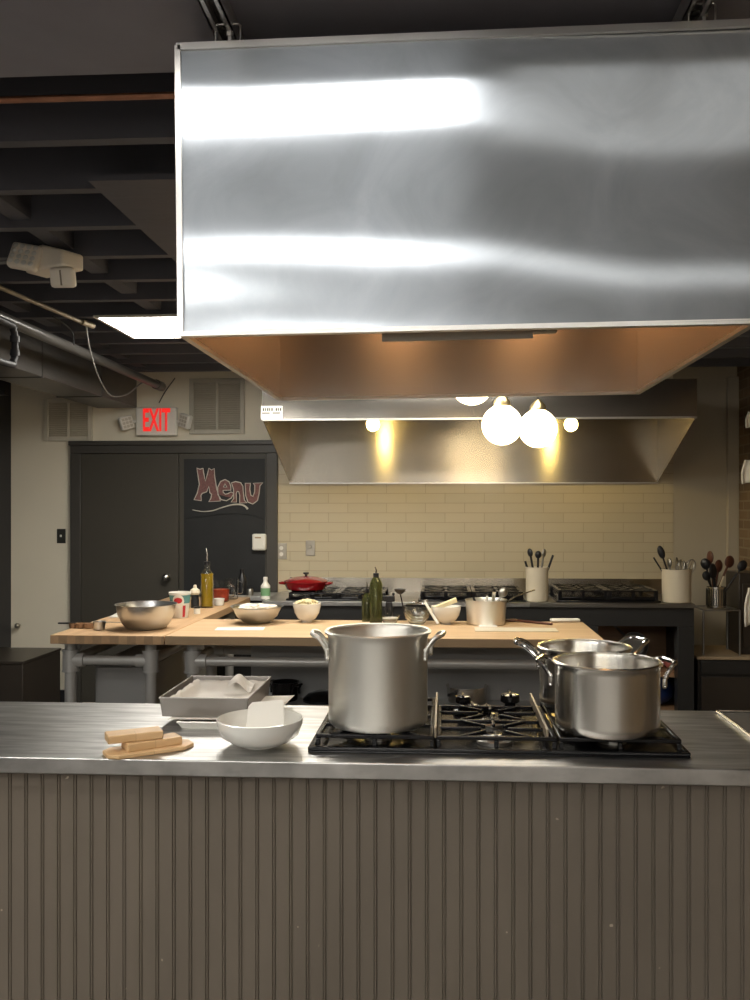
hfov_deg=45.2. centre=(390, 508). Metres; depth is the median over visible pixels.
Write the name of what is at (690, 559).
whisk
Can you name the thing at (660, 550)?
spoon
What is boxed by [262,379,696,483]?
hood
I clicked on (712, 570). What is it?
turner
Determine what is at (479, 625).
paper slip
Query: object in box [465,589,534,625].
saucepan
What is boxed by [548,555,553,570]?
tongs
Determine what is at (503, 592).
serving spoon
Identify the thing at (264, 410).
print
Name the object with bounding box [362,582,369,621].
oil bottle
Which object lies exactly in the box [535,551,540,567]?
ladle
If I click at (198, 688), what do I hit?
lining
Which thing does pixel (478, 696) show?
saucepan
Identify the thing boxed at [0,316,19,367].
loop
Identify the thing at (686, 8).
channel
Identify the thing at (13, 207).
ceiling beam
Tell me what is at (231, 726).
serving bowl
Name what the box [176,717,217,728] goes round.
sheet pan
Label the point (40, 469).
wall
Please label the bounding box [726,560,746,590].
spoon
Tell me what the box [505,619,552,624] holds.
wooden spoon
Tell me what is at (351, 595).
grate
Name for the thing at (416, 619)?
glass bowl
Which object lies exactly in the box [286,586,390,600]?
gas hob
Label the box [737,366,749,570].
wall
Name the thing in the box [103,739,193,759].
wooden board
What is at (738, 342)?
ceiling beam
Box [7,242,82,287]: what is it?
emergency light
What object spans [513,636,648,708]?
stock pot
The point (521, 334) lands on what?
light fixture
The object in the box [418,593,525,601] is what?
tray
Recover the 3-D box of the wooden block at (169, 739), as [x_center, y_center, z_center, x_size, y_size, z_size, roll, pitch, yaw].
[-0.605,0.590,2.279,0.140,0.020,0.055,0,0,-35]
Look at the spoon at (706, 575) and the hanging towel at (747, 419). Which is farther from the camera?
the spoon at (706, 575)
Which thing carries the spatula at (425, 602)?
on the prep table at (465, 657)
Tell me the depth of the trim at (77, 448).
7.12 m
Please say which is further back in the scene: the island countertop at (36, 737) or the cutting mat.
the cutting mat
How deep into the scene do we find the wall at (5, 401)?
7.16 m
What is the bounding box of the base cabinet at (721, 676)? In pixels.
[694,645,749,710]
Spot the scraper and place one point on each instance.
(263, 713)
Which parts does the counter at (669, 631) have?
post, post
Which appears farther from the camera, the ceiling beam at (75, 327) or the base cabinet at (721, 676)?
the base cabinet at (721, 676)
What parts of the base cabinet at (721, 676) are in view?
drawer, door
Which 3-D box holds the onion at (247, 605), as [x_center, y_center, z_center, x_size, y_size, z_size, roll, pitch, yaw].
[-0.764,0.560,5.135,0.236,0.045,0.236,0,0,3]
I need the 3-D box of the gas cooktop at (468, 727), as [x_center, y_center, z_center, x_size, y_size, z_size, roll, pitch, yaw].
[0.277,0.574,2.476,0.944,0.072,0.500,0,0,3]
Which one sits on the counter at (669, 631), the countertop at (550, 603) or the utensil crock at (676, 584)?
the countertop at (550, 603)
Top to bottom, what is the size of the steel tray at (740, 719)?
0.011 m
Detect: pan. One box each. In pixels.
[159,675,270,716]
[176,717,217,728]
[303,689,327,704]
[613,626,647,654]
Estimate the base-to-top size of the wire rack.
0.321 m
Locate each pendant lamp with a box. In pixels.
[457,397,487,404]
[482,397,521,444]
[520,396,556,447]
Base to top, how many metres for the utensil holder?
0.153 m
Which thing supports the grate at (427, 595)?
on the gas hob at (428, 592)
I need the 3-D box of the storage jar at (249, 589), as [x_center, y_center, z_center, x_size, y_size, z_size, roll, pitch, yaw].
[-1.062,0.619,6.776,0.052,0.063,0.052,0,0,3]
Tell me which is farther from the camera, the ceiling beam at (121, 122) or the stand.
the stand
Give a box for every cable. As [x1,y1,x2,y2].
[52,316,74,344]
[85,326,141,396]
[159,378,174,402]
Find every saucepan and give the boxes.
[446,683,487,704]
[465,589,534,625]
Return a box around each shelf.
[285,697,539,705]
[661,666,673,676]
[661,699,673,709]
[695,605,740,610]
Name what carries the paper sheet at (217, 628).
on the prep table at (465, 657)
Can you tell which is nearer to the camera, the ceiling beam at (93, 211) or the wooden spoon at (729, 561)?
the ceiling beam at (93, 211)
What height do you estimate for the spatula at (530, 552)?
0.358 m
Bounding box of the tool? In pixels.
[383,592,394,606]
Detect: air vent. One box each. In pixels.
[44,399,92,440]
[189,378,244,433]
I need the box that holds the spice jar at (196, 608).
[194,606,199,613]
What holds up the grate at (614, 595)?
on the gas hob at (565, 592)
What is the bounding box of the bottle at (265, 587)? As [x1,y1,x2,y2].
[261,577,269,598]
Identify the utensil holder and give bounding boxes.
[706,586,725,608]
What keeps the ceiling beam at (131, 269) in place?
attached to the ceiling
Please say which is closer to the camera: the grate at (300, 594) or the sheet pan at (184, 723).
the sheet pan at (184, 723)
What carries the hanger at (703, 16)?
hanging from the ceiling at (34, 34)
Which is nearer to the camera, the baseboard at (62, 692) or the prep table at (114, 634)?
the prep table at (114, 634)
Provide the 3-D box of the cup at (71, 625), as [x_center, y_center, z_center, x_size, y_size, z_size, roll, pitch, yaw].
[-1.734,0.636,4.913,0.048,0.028,0.048,0,0,6]
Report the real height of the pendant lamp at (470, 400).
0.807 m
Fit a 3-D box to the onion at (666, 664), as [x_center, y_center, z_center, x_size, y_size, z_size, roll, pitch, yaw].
[2.006,1.103,6.472,0.084,0.088,0.084,0,0,11]
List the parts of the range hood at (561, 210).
panel, panel, panel, panel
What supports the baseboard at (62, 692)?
attached to the wall at (40, 469)
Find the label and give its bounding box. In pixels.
[261,406,281,419]
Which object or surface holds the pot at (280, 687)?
on the prep table at (465, 657)
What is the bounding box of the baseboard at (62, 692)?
[60,690,64,701]
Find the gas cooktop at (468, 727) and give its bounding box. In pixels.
[308,690,690,757]
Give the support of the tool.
in the cup at (387, 610)
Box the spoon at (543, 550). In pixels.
[541,549,545,567]
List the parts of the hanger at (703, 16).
threaded rod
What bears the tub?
on the prep table at (114, 634)
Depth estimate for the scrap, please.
2.81 m
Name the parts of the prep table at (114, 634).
leg, rail, rail, leg, rail, leg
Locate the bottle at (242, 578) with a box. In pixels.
[238,569,246,594]
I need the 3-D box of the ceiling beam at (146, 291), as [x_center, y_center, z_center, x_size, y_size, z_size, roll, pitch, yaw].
[-0.359,-1.180,4.477,5.724,0.260,0.045,0,0,3]
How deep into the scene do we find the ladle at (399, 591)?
5.01 m
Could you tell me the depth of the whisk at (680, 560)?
6.26 m
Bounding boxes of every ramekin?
[214,598,224,605]
[381,614,399,622]
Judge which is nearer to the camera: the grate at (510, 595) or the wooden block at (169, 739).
the wooden block at (169, 739)
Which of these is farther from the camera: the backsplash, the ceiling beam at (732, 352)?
the backsplash
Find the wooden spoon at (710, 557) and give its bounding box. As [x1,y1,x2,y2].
[707,551,713,586]
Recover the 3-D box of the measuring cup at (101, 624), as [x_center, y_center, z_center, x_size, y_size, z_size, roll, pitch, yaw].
[-1.526,0.627,4.840,0.155,0.046,0.070,0,0,3]
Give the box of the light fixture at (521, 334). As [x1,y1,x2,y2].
[382,330,532,341]
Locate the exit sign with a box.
[118,407,192,435]
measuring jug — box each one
[214,580,234,601]
[225,578,243,598]
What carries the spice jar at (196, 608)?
on the prep table at (114, 634)
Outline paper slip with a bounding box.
[479,625,496,626]
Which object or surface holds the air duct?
attached to the ceiling beam at (146, 291)
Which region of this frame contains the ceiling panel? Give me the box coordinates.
[88,173,176,261]
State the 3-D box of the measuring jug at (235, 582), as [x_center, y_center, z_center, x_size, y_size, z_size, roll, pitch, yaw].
[-1.139,0.575,6.493,0.125,0.150,0.100,0,0,36]
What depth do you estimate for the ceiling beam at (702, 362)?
6.83 m
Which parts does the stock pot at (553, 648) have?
handle, handle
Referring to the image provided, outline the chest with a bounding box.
[0,647,60,701]
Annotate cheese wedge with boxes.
[430,597,456,611]
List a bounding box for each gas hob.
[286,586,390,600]
[418,585,525,601]
[548,584,660,602]
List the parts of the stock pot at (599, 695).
handle, handle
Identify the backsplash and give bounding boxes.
[278,457,672,591]
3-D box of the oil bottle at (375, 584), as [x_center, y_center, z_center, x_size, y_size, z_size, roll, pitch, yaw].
[-0.085,0.489,5.104,0.072,0.322,0.072,0,0,3]
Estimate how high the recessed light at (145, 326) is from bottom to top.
0.012 m
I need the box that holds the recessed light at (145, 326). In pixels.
[93,314,180,338]
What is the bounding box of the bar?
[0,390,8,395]
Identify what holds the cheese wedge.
on the bowl at (446, 615)
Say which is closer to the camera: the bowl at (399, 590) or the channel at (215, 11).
the channel at (215, 11)
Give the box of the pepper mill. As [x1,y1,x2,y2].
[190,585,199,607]
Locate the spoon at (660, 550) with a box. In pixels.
[657,546,667,568]
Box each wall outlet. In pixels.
[278,543,286,558]
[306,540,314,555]
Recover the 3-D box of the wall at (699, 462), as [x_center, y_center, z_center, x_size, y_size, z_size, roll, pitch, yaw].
[2.413,0.120,6.915,0.483,2.860,0.006,0,0,3]
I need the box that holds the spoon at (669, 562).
[667,558,671,569]
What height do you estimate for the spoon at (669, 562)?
0.295 m
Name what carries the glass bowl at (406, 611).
in the glass bowl at (416, 619)
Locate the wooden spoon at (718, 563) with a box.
[715,560,722,585]
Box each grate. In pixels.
[293,592,331,597]
[340,592,385,598]
[424,590,467,598]
[476,590,519,599]
[552,590,603,599]
[598,592,653,599]
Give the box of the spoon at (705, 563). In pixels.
[700,558,711,584]
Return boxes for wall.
[0,380,10,646]
[11,371,672,702]
[673,367,736,644]
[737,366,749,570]
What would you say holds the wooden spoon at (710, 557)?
in the utensil holder
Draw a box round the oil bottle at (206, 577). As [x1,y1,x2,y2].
[200,548,213,607]
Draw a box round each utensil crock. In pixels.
[525,566,548,601]
[661,568,691,602]
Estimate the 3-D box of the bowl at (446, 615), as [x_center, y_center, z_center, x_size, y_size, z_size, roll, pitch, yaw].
[0.311,0.599,5.090,0.170,0.101,0.170,0,0,3]
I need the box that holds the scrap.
[227,674,254,692]
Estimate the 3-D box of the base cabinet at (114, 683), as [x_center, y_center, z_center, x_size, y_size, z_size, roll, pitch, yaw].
[-1.429,1.200,5.510,0.342,0.700,1.150,0,0,3]
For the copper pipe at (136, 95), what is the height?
0.017 m
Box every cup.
[69,623,77,627]
[76,622,85,628]
[83,622,92,628]
[93,620,120,629]
[384,607,393,613]
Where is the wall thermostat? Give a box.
[252,534,266,549]
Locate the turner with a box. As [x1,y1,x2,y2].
[709,563,716,586]
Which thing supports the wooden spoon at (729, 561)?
in the utensil holder
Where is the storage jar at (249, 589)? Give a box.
[247,587,252,595]
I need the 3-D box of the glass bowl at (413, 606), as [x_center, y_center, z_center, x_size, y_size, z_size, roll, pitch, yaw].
[0.147,0.581,5.100,0.156,0.066,0.156,0,0,3]
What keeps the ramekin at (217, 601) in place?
on the prep table at (114, 634)
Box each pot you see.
[269,679,302,701]
[310,623,445,733]
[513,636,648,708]
[535,651,677,739]
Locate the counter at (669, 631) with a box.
[273,606,693,710]
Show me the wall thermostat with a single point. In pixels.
(259, 541)
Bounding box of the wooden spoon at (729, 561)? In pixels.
[718,556,733,586]
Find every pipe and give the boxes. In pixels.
[0,91,174,103]
[0,311,165,390]
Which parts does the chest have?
lid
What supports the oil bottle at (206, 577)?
on the prep table at (114, 634)
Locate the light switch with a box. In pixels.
[57,529,65,542]
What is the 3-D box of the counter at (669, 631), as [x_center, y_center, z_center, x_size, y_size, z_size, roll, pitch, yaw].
[0.615,1.115,6.643,2.988,0.870,0.736,0,0,3]
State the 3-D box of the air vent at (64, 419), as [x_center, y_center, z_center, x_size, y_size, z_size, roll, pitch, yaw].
[-2.583,-0.714,7.205,0.394,0.339,0.025,0,0,3]
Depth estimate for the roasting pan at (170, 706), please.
2.54 m
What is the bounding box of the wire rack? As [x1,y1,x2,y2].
[695,605,740,655]
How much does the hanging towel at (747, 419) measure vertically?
0.129 m
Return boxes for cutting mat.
[474,627,558,631]
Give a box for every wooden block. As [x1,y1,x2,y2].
[105,726,162,743]
[121,732,181,751]
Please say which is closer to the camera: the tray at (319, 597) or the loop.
the loop
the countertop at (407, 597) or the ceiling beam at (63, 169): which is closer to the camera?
the ceiling beam at (63, 169)
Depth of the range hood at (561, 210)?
1.85 m
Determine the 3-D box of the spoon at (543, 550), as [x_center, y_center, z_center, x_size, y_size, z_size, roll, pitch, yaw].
[1.064,0.461,6.376,0.076,0.355,0.019,0,0,-19]
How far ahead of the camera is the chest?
6.52 m
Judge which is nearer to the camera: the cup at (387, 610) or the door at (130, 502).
the cup at (387, 610)
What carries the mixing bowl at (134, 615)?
on the prep table at (114, 634)
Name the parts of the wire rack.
leg, leg, leg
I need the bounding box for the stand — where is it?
[223,592,278,675]
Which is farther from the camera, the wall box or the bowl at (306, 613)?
the wall box
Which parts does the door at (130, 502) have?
knob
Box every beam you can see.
[0,66,174,76]
[52,330,749,344]
[79,337,749,354]
[101,348,749,363]
[121,358,749,371]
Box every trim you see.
[68,440,277,702]
[726,376,738,569]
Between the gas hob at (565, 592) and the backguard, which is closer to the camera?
the gas hob at (565, 592)
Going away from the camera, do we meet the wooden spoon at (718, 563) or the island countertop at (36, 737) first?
the island countertop at (36, 737)
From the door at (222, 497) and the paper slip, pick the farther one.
the door at (222, 497)
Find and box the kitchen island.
[0,773,749,999]
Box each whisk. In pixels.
[675,559,686,569]
[686,559,695,572]
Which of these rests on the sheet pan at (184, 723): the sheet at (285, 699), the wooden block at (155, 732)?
the sheet at (285, 699)
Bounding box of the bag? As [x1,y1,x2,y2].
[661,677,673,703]
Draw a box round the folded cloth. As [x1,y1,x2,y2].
[550,618,579,621]
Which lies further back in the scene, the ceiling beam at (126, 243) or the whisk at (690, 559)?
the whisk at (690, 559)
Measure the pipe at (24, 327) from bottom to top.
0.074 m
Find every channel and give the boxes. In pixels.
[197,0,244,40]
[672,0,713,21]
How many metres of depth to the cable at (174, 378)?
7.15 m
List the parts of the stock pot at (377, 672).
handle, handle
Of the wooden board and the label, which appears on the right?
the label
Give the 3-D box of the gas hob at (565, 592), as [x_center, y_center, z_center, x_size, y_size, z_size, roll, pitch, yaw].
[1.530,0.608,6.540,0.722,0.085,0.560,0,0,3]
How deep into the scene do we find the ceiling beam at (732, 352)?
6.45 m
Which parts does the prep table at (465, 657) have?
leg, rail, leg, rail, rail, panel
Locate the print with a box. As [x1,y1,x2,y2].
[262,408,280,413]
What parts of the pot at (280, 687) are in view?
handle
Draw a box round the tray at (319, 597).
[286,592,390,600]
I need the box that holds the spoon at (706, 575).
[702,571,711,586]
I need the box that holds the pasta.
[294,598,318,603]
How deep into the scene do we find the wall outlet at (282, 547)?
7.09 m
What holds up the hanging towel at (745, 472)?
hanging from the wall at (743, 373)
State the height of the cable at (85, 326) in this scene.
0.269 m
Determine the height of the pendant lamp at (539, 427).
0.980 m
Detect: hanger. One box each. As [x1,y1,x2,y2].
[214,23,241,40]
[688,0,716,20]
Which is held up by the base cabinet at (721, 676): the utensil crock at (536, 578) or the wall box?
the wall box
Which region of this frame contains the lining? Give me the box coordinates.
[170,679,264,697]
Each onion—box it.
[239,603,276,608]
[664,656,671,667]
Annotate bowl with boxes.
[114,601,176,630]
[216,709,302,749]
[230,603,283,623]
[293,602,320,622]
[394,588,405,593]
[403,612,429,624]
[404,604,430,609]
[404,609,428,613]
[431,605,460,624]
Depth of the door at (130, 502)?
7.15 m
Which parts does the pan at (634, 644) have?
handle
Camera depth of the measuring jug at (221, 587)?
6.25 m
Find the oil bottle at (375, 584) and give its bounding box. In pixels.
[370,567,381,622]
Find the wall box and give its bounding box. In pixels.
[726,570,749,653]
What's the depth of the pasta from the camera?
5.15 m
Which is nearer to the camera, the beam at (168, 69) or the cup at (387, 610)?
the beam at (168, 69)
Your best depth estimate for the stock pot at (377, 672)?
2.27 m
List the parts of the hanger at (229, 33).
threaded rod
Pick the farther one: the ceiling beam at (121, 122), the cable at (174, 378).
the cable at (174, 378)
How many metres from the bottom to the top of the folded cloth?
0.018 m
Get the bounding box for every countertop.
[0,702,749,785]
[262,591,529,606]
[523,594,694,607]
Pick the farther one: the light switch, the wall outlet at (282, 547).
the light switch
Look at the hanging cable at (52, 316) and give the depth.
5.05 m
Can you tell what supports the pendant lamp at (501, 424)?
hanging from the ceiling
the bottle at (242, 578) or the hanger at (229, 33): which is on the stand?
the bottle at (242, 578)
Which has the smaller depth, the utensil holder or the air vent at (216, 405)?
the utensil holder
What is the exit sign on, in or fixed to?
attached to the wall at (40, 469)
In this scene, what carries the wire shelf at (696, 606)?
attached to the wire rack
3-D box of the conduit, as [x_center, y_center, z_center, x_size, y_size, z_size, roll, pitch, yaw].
[-1.785,-1.030,4.408,0.043,0.032,1.324,0,0,9]
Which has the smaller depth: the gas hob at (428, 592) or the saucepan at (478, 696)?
the saucepan at (478, 696)
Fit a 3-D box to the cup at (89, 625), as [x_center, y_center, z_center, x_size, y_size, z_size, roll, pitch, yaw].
[-1.645,0.636,4.904,0.060,0.028,0.060,0,0,6]
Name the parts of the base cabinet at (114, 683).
door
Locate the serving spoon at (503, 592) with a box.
[497,588,507,600]
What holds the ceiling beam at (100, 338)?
attached to the ceiling
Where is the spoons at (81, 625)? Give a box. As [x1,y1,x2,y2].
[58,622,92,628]
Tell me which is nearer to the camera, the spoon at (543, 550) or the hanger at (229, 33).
the hanger at (229, 33)
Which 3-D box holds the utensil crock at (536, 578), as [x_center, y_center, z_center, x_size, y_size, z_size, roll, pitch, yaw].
[1.030,0.530,6.350,0.164,0.241,0.164,0,0,3]
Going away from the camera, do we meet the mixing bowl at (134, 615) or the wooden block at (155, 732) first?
the wooden block at (155, 732)
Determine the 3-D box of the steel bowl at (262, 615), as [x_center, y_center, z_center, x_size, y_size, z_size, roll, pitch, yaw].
[-0.764,0.601,5.135,0.304,0.099,0.304,0,0,3]
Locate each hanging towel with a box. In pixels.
[741,460,749,483]
[744,588,749,626]
[745,412,749,427]
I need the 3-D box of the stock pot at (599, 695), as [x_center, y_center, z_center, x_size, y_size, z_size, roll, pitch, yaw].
[0.556,0.477,2.316,0.363,0.178,0.278,0,0,3]
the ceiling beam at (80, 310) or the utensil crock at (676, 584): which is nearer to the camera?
the ceiling beam at (80, 310)
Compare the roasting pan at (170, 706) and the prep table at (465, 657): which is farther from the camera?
the prep table at (465, 657)
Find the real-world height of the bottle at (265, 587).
0.158 m
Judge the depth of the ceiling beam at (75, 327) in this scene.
5.32 m
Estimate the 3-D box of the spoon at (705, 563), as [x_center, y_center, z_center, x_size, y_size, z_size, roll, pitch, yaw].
[2.290,0.529,6.488,0.114,0.348,0.034,0,0,22]
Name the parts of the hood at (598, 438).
panel, bulb, panel, bulb, panel, panel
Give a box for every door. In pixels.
[81,454,178,701]
[179,453,265,675]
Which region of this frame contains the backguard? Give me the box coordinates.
[290,577,661,593]
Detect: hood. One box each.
[174,18,749,400]
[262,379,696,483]
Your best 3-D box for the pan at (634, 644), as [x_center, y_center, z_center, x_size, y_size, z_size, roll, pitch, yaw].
[1.822,1.011,6.843,0.261,0.260,0.049,0,0,3]
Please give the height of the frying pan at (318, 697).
0.057 m
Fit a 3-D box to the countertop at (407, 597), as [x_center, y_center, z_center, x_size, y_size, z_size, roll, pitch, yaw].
[0.049,0.665,6.667,1.876,0.030,0.756,0,0,3]
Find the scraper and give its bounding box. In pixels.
[246,700,284,727]
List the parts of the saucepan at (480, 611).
handle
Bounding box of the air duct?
[0,324,136,407]
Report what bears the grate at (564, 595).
on the gas hob at (565, 592)
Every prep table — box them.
[50,597,249,703]
[165,619,603,705]
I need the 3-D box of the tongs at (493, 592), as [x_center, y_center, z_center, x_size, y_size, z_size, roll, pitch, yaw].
[0.574,0.547,5.069,0.019,0.169,0.050,0,0,-23]
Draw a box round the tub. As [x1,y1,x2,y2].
[169,591,190,618]
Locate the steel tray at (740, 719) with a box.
[716,710,749,737]
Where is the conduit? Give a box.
[0,285,95,328]
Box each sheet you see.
[168,695,294,719]
[214,627,264,630]
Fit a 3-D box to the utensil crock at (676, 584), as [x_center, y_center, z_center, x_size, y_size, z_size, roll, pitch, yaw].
[1.996,0.535,6.292,0.206,0.230,0.206,0,0,3]
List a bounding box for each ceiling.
[0,0,749,71]
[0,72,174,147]
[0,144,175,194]
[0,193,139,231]
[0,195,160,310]
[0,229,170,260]
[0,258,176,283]
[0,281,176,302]
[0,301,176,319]
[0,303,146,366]
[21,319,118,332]
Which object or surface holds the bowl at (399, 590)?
on the ladle at (399, 591)
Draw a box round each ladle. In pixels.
[394,588,405,611]
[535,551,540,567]
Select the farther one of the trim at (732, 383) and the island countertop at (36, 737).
the trim at (732, 383)
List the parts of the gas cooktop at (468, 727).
burner, grate rail, knob, knob, knob, burner, burner, knob, grate rail, burner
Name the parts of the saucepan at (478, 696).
handle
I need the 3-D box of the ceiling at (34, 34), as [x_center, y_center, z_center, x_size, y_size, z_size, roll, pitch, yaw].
[-0.682,-1.180,-0.911,5.724,0.260,6.100,0,0,3]
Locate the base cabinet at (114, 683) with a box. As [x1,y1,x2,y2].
[96,645,205,703]
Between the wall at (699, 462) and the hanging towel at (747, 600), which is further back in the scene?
the wall at (699, 462)
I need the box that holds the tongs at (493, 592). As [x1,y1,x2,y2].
[492,591,495,600]
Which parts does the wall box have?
door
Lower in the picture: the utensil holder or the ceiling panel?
the utensil holder
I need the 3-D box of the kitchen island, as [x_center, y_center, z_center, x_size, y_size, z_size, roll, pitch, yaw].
[0.145,1.103,2.443,3.496,0.895,0.536,0,0,3]
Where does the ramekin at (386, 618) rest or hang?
on the prep table at (465, 657)
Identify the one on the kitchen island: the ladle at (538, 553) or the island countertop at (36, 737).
the island countertop at (36, 737)
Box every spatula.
[424,601,438,624]
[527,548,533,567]

